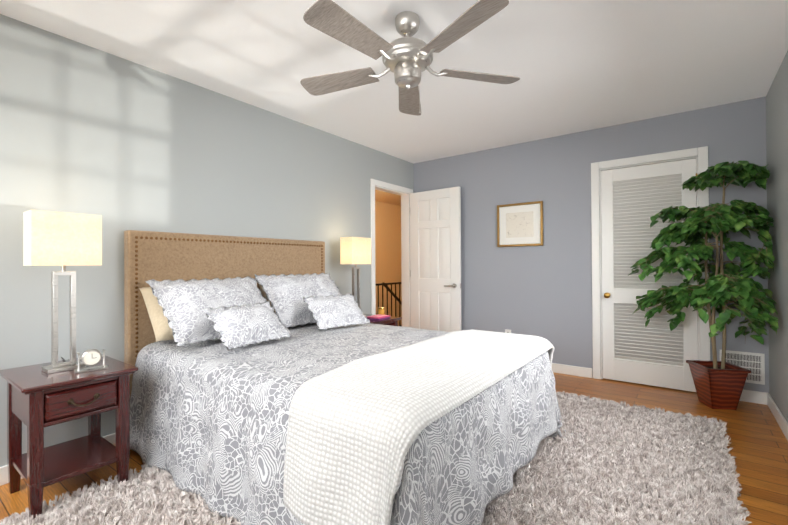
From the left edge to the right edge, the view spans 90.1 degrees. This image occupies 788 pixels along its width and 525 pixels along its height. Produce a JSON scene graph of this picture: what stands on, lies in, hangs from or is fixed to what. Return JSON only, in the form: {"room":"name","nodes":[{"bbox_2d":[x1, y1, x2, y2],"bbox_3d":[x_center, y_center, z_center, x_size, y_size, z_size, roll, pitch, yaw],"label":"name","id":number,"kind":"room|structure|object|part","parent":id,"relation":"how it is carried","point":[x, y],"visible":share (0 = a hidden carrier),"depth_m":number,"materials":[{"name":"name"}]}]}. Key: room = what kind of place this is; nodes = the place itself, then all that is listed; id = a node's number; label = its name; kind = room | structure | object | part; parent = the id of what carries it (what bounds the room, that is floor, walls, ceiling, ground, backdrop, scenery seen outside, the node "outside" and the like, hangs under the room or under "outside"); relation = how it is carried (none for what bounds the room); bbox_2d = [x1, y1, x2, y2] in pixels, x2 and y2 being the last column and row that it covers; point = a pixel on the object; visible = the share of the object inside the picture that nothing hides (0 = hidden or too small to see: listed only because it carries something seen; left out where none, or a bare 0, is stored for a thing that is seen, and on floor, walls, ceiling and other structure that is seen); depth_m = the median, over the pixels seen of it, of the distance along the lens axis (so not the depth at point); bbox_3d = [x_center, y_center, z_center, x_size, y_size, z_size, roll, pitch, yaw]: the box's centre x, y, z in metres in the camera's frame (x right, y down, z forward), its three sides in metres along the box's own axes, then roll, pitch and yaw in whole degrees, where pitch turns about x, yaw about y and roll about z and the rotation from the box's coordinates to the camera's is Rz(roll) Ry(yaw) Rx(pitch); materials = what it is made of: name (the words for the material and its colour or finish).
{"room":"bedroom","nodes":[
{"label":"bedroom","id":0,"kind":"room"},
{"bbox_2d":[0,14,413,466],"bbox_3d":[-1.300,-0.070,3.126,0.120,2.440,5.300,-1,0,37],"label":"wall","id":1,"kind":"structure","parent":0,"point":[120,145],"depth_m":2.48,"materials":[{"name":"grey paint"}]},
{"bbox_2d":[0,433,115,485],"bbox_3d":[-1.501,1.102,2.729,0.014,0.095,4.185,-1,0,37],"label":"baseboard","id":2,"kind":"structure","parent":1,"relation":"attached to","point":[111,438],"depth_m":2.04,"materials":[{"name":"white paint"}]},
{"bbox_2d":[370,179,412,326],"bbox_3d":[-0.058,0.104,4.788,0.152,2.095,0.840,-1,0,37],"label":"door frame","id":3,"kind":"structure","parent":1,"relation":"attached to","point":[405,275],"depth_m":5.03,"materials":[{"name":"white paint"}]},
{"bbox_2d":[375,190,401,325],"bbox_3d":[-0.361,0.642,6.381,2.280,4.040,5.200,-1,0,37],"label":"wall","id":4,"kind":"structure","parent":0,"point":[387,237],"depth_m":8.41,"materials":[{"name":"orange paint"}]},
{"bbox_2d":[0,372,787,524],"bbox_3d":[0.103,1.186,2.079,3.600,0.100,5.300,-1,0,37],"label":"floor","id":5,"kind":"structure","parent":0,"point":[758,441],"depth_m":2.36,"materials":[{"name":"brown wood"}]},
{"bbox_2d":[0,354,137,518],"bbox_3d":[-1.639,0.841,1.981,0.520,0.610,0.440,-1,0,37],"label":"nightstand","id":6,"kind":"object","parent":5,"relation":"on","point":[38,399],"visible":0.85,"depth_m":1.89,"materials":[{"name":"brown wood"}]},
{"bbox_2d":[23,210,101,373],"bbox_3d":[-1.754,0.141,2.049,0.378,0.790,0.275,-1,0,37],"label":"lamp","id":7,"kind":"object","parent":6,"relation":"on","point":[62,239],"visible":0.98,"depth_m":1.94,"materials":[{"name":"beige fabric"}]},
{"bbox_3d":[-1.666,-0.115,1.984,0.155,0.260,0.275,-1,0,37],"label":"lamp shade","id":8,"kind":"part","parent":7,"relation":"part of","materials":[{"name":"fabric"}]},
{"bbox_3d":[-1.466,0.647,1.852,0.032,0.121,0.276,-1,0,37],"label":"drawer","id":9,"kind":"part","parent":6,"relation":"part of","materials":[{"name":"brown wood"}]},
{"bbox_3d":[-1.445,0.647,1.837,0.026,0.043,0.125,-1,0,37],"label":"handle","id":10,"kind":"part","parent":6,"relation":"part of","materials":[{"name":"brown metal"}]},
{"bbox_2d":[74,349,107,372],"bbox_3d":[-1.505,0.483,1.957,0.130,0.102,0.060,0,0,-41],"label":"clock","id":11,"kind":"object","parent":6,"relation":"on","point":[91,357],"visible":1,"depth_m":1.94,"materials":[{"name":"silver metal"}]},
{"bbox_2d":[124,230,580,524],"bbox_3d":[-0.288,0.469,2.438,2.292,1.358,1.962,-1,0,37],"label":"bed","id":12,"kind":"object","parent":5,"relation":"on","point":[273,381],"visible":1,"depth_m":1.85,"materials":[{"name":"fabric"}]},
{"bbox_2d":[139,287,173,341],"bbox_3d":[-1.323,0.315,2.644,0.297,0.338,0.620,-1,0,37],"label":"pillow","id":13,"kind":"object","parent":12,"relation":"on","point":[153,325],"depth_m":2.40,"materials":[{"name":"fabric"}]},
{"bbox_3d":[-1.173,0.324,3.103,0.080,1.050,1.646,-1,0,37],"label":"headboard","id":14,"kind":"part","parent":12,"relation":"part of","materials":[{"name":"fabric"}]},
{"bbox_2d":[202,301,292,349],"bbox_3d":[-0.855,0.359,2.332,0.266,0.223,0.476,-1,0,37],"label":"pillow","id":15,"kind":"object","parent":12,"relation":"on","point":[255,326],"depth_m":2.26,"materials":[{"name":"fabric"}]},
{"bbox_2d":[258,283,275,312],"bbox_3d":[-0.816,0.315,3.326,0.303,0.341,0.620,-1,0,37],"label":"pillow","id":16,"kind":"object","parent":12,"relation":"on","point":[273,285],"depth_m":3.10,"materials":[{"name":"fabric"}]},
{"bbox_2d":[303,293,369,329],"bbox_3d":[-0.423,0.356,2.934,0.286,0.229,0.487,-1,0,37],"label":"pillow","id":17,"kind":"object","parent":12,"relation":"on","point":[331,312],"depth_m":2.87,"materials":[{"name":"fabric"}]},
{"bbox_2d":[130,322,580,524],"bbox_3d":[-0.243,0.809,2.406,2.187,0.676,1.966,-1,0,37],"label":"comforter","id":18,"kind":"object","parent":12,"relation":"on","point":[280,430],"depth_m":1.64,"materials":[{"name":"fabric"}]},
{"bbox_2d":[283,329,553,524],"bbox_3d":[0.324,0.671,1.991,0.550,0.467,1.796,-1,0,37],"label":"quilt","id":19,"kind":"object","parent":12,"relation":"on","point":[395,436],"depth_m":1.40,"materials":[{"name":"white fabric"}]},
{"bbox_2d":[0,391,750,524],"bbox_3d":[0.100,1.123,1.950,2.550,0.005,3.750,-1,0,37],"label":"rug","id":20,"kind":"object","parent":5,"relation":"on","point":[615,463],"visible":0.42,"depth_m":1.92,"materials":[{"name":"grey carpet"}]},
{"bbox_2d":[363,314,401,325],"bbox_3d":[-0.258,0.842,3.833,0.520,0.610,0.440,-1,0,37],"label":"nightstand","id":21,"kind":"object","parent":5,"relation":"on","point":[392,321],"visible":0.17,"depth_m":3.75,"materials":[{"name":"brown wood"}]},
{"bbox_2d":[340,237,370,316],"bbox_3d":[-0.460,0.143,3.916,0.378,0.790,0.275,-1,0,37],"label":"lamp","id":22,"kind":"object","parent":21,"relation":"on","point":[355,250],"visible":0.9,"depth_m":3.79,"materials":[{"name":"beige fabric"}]},
{"bbox_3d":[-0.373,-0.113,3.851,0.155,0.260,0.275,-1,0,37],"label":"lamp shade","id":23,"kind":"part","parent":22,"relation":"part of","materials":[{"name":"fabric"}]},
{"bbox_2d":[367,314,389,320],"bbox_3d":[-0.145,0.520,3.726,0.152,0.030,0.205,-1,0,29],"label":"books","id":24,"kind":"object","parent":21,"relation":"on","point":[378,317],"visible":0.9,"depth_m":3.67,"materials":[{"name":"purple paper"}]},
{"bbox_2d":[378,307,384,314],"bbox_3d":[-0.126,0.491,3.922,0.068,0.090,0.068,-1,0,37],"label":"candle jar","id":25,"kind":"object","parent":24,"relation":"on","point":[381,310],"visible":0.73,"depth_m":3.90,"materials":[{"name":"gold metal"}]},
{"bbox_2d":[629,161,778,409],"bbox_3d":[2.321,0.195,3.066,0.908,1.865,0.756,-1,0,37],"label":"ficus plant","id":26,"kind":"object","parent":5,"relation":"on","point":[719,384],"visible":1,"depth_m":2.99,"materials":[{"name":"green plant"}]},
{"bbox_3d":[2.541,0.966,3.092,0.391,0.320,0.391,-1,0,37],"label":"pot","id":27,"kind":"part","parent":26,"relation":"part of","materials":[{"name":"brown wood"}]},
{"bbox_2d":[0,0,787,163],"bbox_3d":[0.087,-1.354,2.093,3.600,0.100,5.300,-1,0,37],"label":"ceiling","id":28,"kind":"structure","parent":0,"point":[575,66],"depth_m":2.50,"materials":[{"name":"white paint"}]},
{"bbox_2d":[300,0,519,115],"bbox_3d":[0.043,-1.049,2.075,1.256,0.509,1.218,-1,0,37],"label":"fan","id":29,"kind":"object","parent":28,"relation":"hanging from","point":[407,58],"visible":1,"depth_m":1.99,"materials":[{"name":"grey wood"}]},
{"bbox_3d":[-0.317,-1.038,2.252,0.467,0.038,0.239,-1,0,37],"label":"blade","id":30,"kind":"part","parent":29,"relation":"part of","materials":[{"name":"grey wood"}]},
{"bbox_3d":[-0.200,-1.041,1.785,0.156,0.038,0.463,-1,0,37],"label":"blade","id":31,"kind":"part","parent":29,"relation":"part of","materials":[{"name":"grey wood"}]},
{"bbox_3d":[0.073,-1.115,2.103,0.274,0.378,0.274,-1,0,37],"label":"motor","id":32,"kind":"part","parent":29,"relation":"part of","materials":[{"name":"silver metal"}]},
{"bbox_3d":[0.098,-1.039,2.519,0.346,0.038,0.441,-1,0,37],"label":"blade","id":33,"kind":"part","parent":29,"relation":"part of","materials":[{"name":"grey wood"}]},
{"bbox_3d":[0.294,-1.044,1.748,0.463,0.038,0.277,-1,0,37],"label":"blade","id":34,"kind":"part","parent":29,"relation":"part of","materials":[{"name":"grey wood"}]},
{"bbox_3d":[0.477,-1.043,2.206,0.376,0.038,0.424,-1,0,37],"label":"blade","id":35,"kind":"part","parent":29,"relation":"part of","materials":[{"name":"grey wood"}]},
{"bbox_2d":[413,97,768,392],"bbox_3d":[1.673,-0.083,4.100,3.480,2.440,0.184,-1,0,37],"label":"wall","id":36,"kind":"structure","parent":0,"point":[544,291],"depth_m":4.04,"materials":[{"name":"grey paint"}]},
{"bbox_2d":[409,186,461,331],"bbox_3d":[0.496,0.128,4.810,0.717,2.025,0.159,-1,0,38],"label":"bedroom door","id":37,"kind":"structure","parent":36,"relation":"in","point":[435,237],"depth_m":4.77,"materials":[{"name":"white paint"}]},
{"bbox_3d":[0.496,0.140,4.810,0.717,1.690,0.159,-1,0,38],"label":"handle","id":38,"kind":"part","parent":37,"relation":"part of","materials":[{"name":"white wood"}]},
{"bbox_2d":[497,201,542,246],"bbox_3d":[1.364,-0.410,4.276,0.500,0.470,0.028,-1,0,37],"label":"picture","id":39,"kind":"object","parent":36,"relation":"attached to","point":[519,224],"visible":0.98,"depth_m":4.27,"materials":[{"name":"white paper"}]},
{"bbox_2d":[506,211,533,237],"bbox_3d":[1.365,-0.410,4.277,0.302,0.272,0.002,-1,0,37],"label":"art","id":40,"kind":"object","parent":39,"relation":"attached to","point":[519,224],"depth_m":4.27,"materials":[{"name":"beige paper"}]},
{"bbox_2d":[552,363,591,377],"bbox_3d":[1.103,1.095,4.477,2.095,0.095,0.020,-1,0,37],"label":"baseboard","id":41,"kind":"structure","parent":36,"relation":"attached to","point":[556,368],"depth_m":3.96,"materials":[{"name":"white paint"}]},
{"bbox_2d":[601,158,697,391],"bbox_3d":[2.321,0.113,3.611,0.732,2.012,0.042,-1,0,37],"label":"door","id":42,"kind":"structure","parent":36,"relation":"in","point":[657,351],"depth_m":3.63,"materials":[{"name":"white paint"}]},
{"bbox_2d":[591,146,709,379],"bbox_3d":[2.337,0.075,3.634,0.900,2.110,0.136,-1,0,37],"label":"trim","id":43,"kind":"structure","parent":36,"relation":"attached to","point":[700,154],"depth_m":3.81,"materials":[{"name":"white paint"}]},
{"bbox_3d":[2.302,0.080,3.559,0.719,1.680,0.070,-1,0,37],"label":"closet knob","id":44,"kind":"part","parent":36,"relation":"part of","materials":[{"name":"white wood"}]},
{"bbox_2d":[720,350,764,384],"bbox_3d":[2.828,0.848,3.198,0.275,0.245,0.008,-1,0,37],"label":"air vent","id":45,"kind":"object","parent":36,"relation":"in","point":[754,363],"visible":0.52,"depth_m":3.16,"materials":[{"name":"white metal"}]},
{"bbox_2d":[739,389,765,404],"bbox_3d":[2.804,1.078,3.212,0.325,0.095,0.014,-1,0,37],"label":"baseboard","id":46,"kind":"structure","parent":36,"relation":"attached to","point":[764,398],"depth_m":3.15,"materials":[{"name":"white paint"}]},
{"bbox_2d":[766,51,787,421],"bbox_3d":[1.434,-0.098,1.012,0.170,2.440,5.180,-1,0,37],"label":"wall","id":47,"kind":"structure","parent":0,"point":[777,140],"depth_m":2.71,"materials":[{"name":"grey paint"}]},
{"bbox_2d":[766,393,787,440],"bbox_3d":[1.443,1.075,1.079,0.014,0.095,5.060,-1,0,37],"label":"baseboard","id":48,"kind":"structure","parent":47,"relation":"attached to","point":[777,414],"depth_m":2.74,"materials":[{"name":"white paint"}]},
{"bbox_3d":[-0.314,1.911,6.344,2.180,1.500,5.000,-1,0,37],"label":"floor","id":49,"kind":"structure","parent":0,"visible":0},
{"bbox_2d":[375,282,401,325],"bbox_3d":[-0.248,1.454,6.738,0.758,2.512,3.509,-1,0,37],"label":"railing","id":50,"kind":"object","parent":49,"relation":"on","point":[385,285],"visible":0.06,"depth_m":6.42,"materials":[{"name":"black metal"}]}
]}

